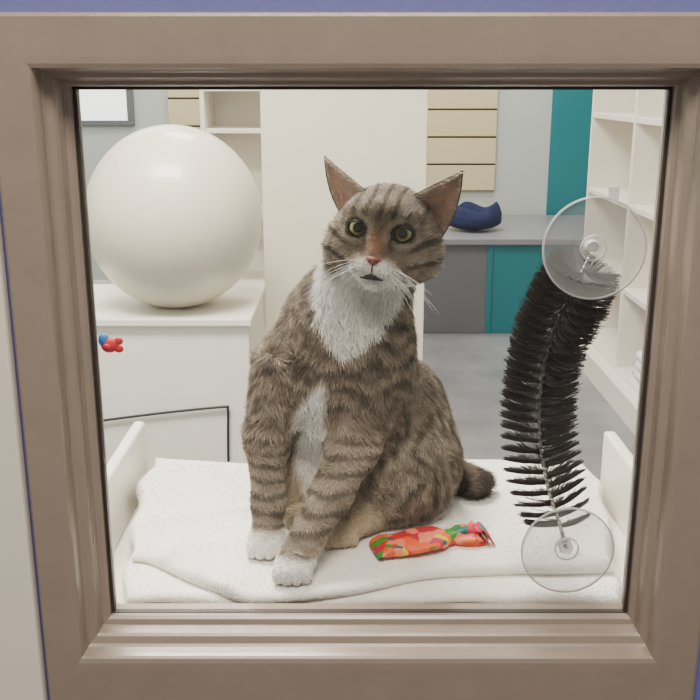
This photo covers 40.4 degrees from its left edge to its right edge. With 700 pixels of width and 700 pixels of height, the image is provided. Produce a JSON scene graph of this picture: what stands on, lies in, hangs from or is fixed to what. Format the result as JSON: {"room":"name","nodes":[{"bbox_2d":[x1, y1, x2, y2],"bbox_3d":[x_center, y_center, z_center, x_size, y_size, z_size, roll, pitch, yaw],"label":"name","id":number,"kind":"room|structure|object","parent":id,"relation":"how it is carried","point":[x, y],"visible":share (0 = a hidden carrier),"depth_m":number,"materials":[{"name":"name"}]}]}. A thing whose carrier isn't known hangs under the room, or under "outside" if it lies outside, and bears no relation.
{"room":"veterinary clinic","nodes":[
{"label":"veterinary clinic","id":0,"kind":"room"},
{"bbox_2d":[82,90,592,279],"bbox_3d":[-0.290,-1.665,5.817,3.620,2.700,0.100,0,16,0],"label":"wall","id":1,"kind":"structure","parent":0,"point":[543,136],"depth_m":5.88,"materials":[{"name":"grey paint"}]},
{"bbox_2d":[93,280,113,283],"bbox_3d":[-0.955,-0.397,6.109,2.290,0.100,0.015,0,16,0],"label":"baseboard","id":2,"kind":"structure","parent":1,"relation":"attached to","point":[94,281],"depth_m":6.09,"materials":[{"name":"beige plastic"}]},
{"bbox_2d":[79,90,127,119],"bbox_3d":[-1.560,-1.793,5.717,0.400,0.800,0.007,0,16,0],"label":"pane","id":3,"kind":"object","parent":1,"relation":"attached to","point":[95,104],"visible":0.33,"depth_m":5.79,"materials":[{"name":"white glass"}]},
{"bbox_2d":[82,90,134,125],"bbox_3d":[-1.560,-1.797,5.712,0.480,0.870,0.028,0,16,0],"label":"window frame","id":4,"kind":"structure","parent":1,"relation":"attached to","point":[129,93],"depth_m":5.81,"materials":[{"name":"grey metal"}]},
{"bbox_2d":[167,90,200,129],"bbox_3d":[-0.970,-1.851,5.700,0.280,1.320,0.022,0,16,0],"label":"wall panel","id":5,"kind":"object","parent":1,"relation":"attached to","point":[183,105],"visible":0.05,"depth_m":5.79,"materials":[{"name":"beige wood"}]},
{"bbox_2d":[426,90,497,190],"bbox_3d":[0.550,-1.788,5.717,0.700,1.650,0.022,0,16,0],"label":"wall panel","id":6,"kind":"object","parent":1,"relation":"attached to","point":[462,124],"visible":0.36,"depth_m":5.84,"materials":[{"name":"beige wood"}]},
{"bbox_2d":[260,90,427,362],"bbox_3d":[-0.018,-0.869,2.945,0.514,2.700,0.140,0,16,0],"label":"wall partition","id":7,"kind":"structure","parent":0,"point":[373,136],"depth_m":2.95,"materials":[{"name":"beige paint"}]},
{"bbox_2d":[0,0,699,699],"bbox_3d":[-0.290,-0.256,0.734,3.620,2.700,0.048,0,16,0],"label":"wall","id":8,"kind":"structure","parent":0,"point":[5,5],"depth_m":0.71,"materials":[{"name":"blue paint"}]},
{"bbox_2d":[0,220,47,699],"bbox_3d":[-0.448,0.042,0.785,0.344,2.100,0.013,0,16,0],"label":"trim","id":9,"kind":"structure","parent":8,"relation":"attached to","point":[22,670],"depth_m":0.82,"materials":[{"name":"beige paint"}]},
{"bbox_2d":[0,12,699,699],"bbox_3d":[0.020,0.030,0.810,0.586,0.598,0.055,0,16,0],"label":"trim","id":10,"kind":"structure","parent":8,"relation":"attached to","point":[649,651],"depth_m":0.80,"materials":[{"name":"beige paint"}]},
{"bbox_2d":[72,87,672,612],"bbox_3d":[0.017,0.019,0.834,0.564,0.567,0.016,0,16,0],"label":"window gasket","id":11,"kind":"object","parent":8,"relation":"attached to","point":[78,90],"visible":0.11,"depth_m":0.83,"materials":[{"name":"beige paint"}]},
{"bbox_2d":[423,333,634,480],"bbox_3d":[-0.290,0.753,2.336,3.820,0.100,8.100,0,16,0],"label":"floor","id":12,"kind":"structure","parent":0,"point":[470,367],"depth_m":4.09,"materials":[{"name":"tile"}]},
{"bbox_2d":[103,405,229,462],"bbox_3d":[-0.514,0.375,2.638,0.373,0.461,0.030,0,16,0],"label":"metal frame","id":13,"kind":"object","parent":12,"relation":"on","point":[225,406],"visible":0.66,"depth_m":2.59,"materials":[{"name":"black metal"}]},
{"bbox_2d":[94,284,265,470],"bbox_3d":[-0.566,0.197,2.833,0.608,0.707,0.465,0,16,0],"label":"base cabinet","id":14,"kind":"object","parent":12,"relation":"on","point":[171,359],"visible":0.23,"depth_m":2.58,"materials":[{"name":"white laminate"}]},
{"bbox_2d":[87,124,262,307],"bbox_3d":[-0.483,-0.367,2.617,0.484,0.494,0.482,0,16,0],"label":"exercise ball","id":15,"kind":"object","parent":14,"relation":"on","point":[175,213],"visible":1,"depth_m":2.44,"materials":[{"name":"beige plastic"}]},
{"bbox_2d":[199,90,265,334],"bbox_3d":[-0.410,-0.908,4.397,0.500,2.000,0.360,0,16,0],"label":"bookcase","id":16,"kind":"object","parent":12,"relation":"on","point":[233,117],"visible":0.08,"depth_m":4.51,"materials":[{"name":"white wood"}]},
{"bbox_2d":[107,422,632,602],"bbox_3d":[0.026,0.558,1.190,0.607,0.888,0.346,0,16,0],"label":"shelf","id":17,"kind":"object","parent":12,"relation":"on","point":[127,465],"visible":0.2,"depth_m":1.11,"materials":[{"name":"beige plastic"}]},
{"bbox_2d":[122,457,620,602],"bbox_3d":[0.025,0.196,1.066,0.571,0.062,0.340,0,16,0],"label":"blanket","id":18,"kind":"object","parent":17,"relation":"on","point":[190,528],"visible":0.58,"depth_m":0.97,"materials":[{"name":"white fabric"}]},
{"bbox_2d":[238,155,498,585],"bbox_3d":[0.004,-0.001,0.994,0.233,0.394,0.319,7,17,24],"label":"tabby cat","id":19,"kind":"object","parent":18,"relation":"on","point":[347,435],"visible":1,"depth_m":0.95},
{"bbox_2d":[369,521,495,558],"bbox_3d":[0.087,0.194,0.987,0.130,0.021,0.044,-4,16,-13],"label":"toy","id":20,"kind":"object","parent":18,"relation":"on","point":[417,540],"visible":1,"depth_m":0.98,"materials":[{"name":"multicoloured fabric"}]},
{"bbox_2d":[423,215,584,333],"bbox_3d":[0.850,-0.465,5.563,1.300,0.523,0.970,0,16,0],"label":"counter","id":21,"kind":"object","parent":12,"relation":"on","point":[481,284],"visible":0.48,"depth_m":5.13,"materials":[{"name":"grey stone"}]},
{"bbox_2d":[450,201,501,229],"bbox_3d":[0.690,-0.753,5.312,0.271,0.159,0.264,-14,21,-41],"label":"pet bed","id":22,"kind":"object","parent":21,"relation":"on","point":[468,215],"visible":0.89,"depth_m":5.23,"materials":[{"name":"blue fabric"}]},
{"bbox_2d":[575,90,664,434],"bbox_3d":[1.305,-0.740,3.510,0.410,2.150,2.160,0,16,0],"label":"cube shelving unit","id":23,"kind":"object","parent":12,"relation":"on","point":[625,134],"visible":0.2,"depth_m":4.09,"materials":[{"name":"white wood"}]},
{"bbox_2d":[632,350,641,381],"bbox_3d":[1.300,0.103,3.754,0.260,0.124,0.380,0,16,0],"label":"folded towels","id":24,"kind":"object","parent":23,"relation":"on","point":[638,354],"visible":0.03,"depth_m":3.88,"materials":[{"name":"white fabric"}]},
{"bbox_3d":[0.018,0.016,0.821,0.475,0.468,0.004,0,15,0],"label":"glass pane","id":25,"kind":"object","parent":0,"visible":0},
{"bbox_2d":[98,333,123,352],"bbox_3d":[-0.209,-0.006,0.827,0.018,0.017,0.016,-13,20,-38],"label":"fish","id":26,"kind":"object","parent":25,"relation":"attached to","point":[108,344],"visible":1,"depth_m":0.82},
{"bbox_2d":[498,186,646,592],"bbox_3d":[0.203,0.037,0.862,0.092,0.374,0.062,0,16,0],"label":"brush","id":27,"kind":"object","parent":25,"relation":"attached to","point":[561,312],"visible":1,"depth_m":0.88,"materials":[{"name":"black plastic"}]},
{"bbox_2d":[521,507,614,592],"bbox_3d":[0.200,0.182,0.878,0.086,0.086,0.015,0,15,0],"label":"cup","id":28,"kind":"object","parent":27,"relation":"on","point":[565,546],"depth_m":0.88,"materials":[{"name":"clear plastic"}]},
{"bbox_2d":[542,196,646,299],"bbox_3d":[0.205,-0.087,0.803,0.088,0.088,0.015,0,15,0],"label":"cup","id":29,"kind":"object","parent":27,"relation":"on","point":[581,288],"depth_m":0.81,"materials":[{"name":"clear plastic"}]}
]}

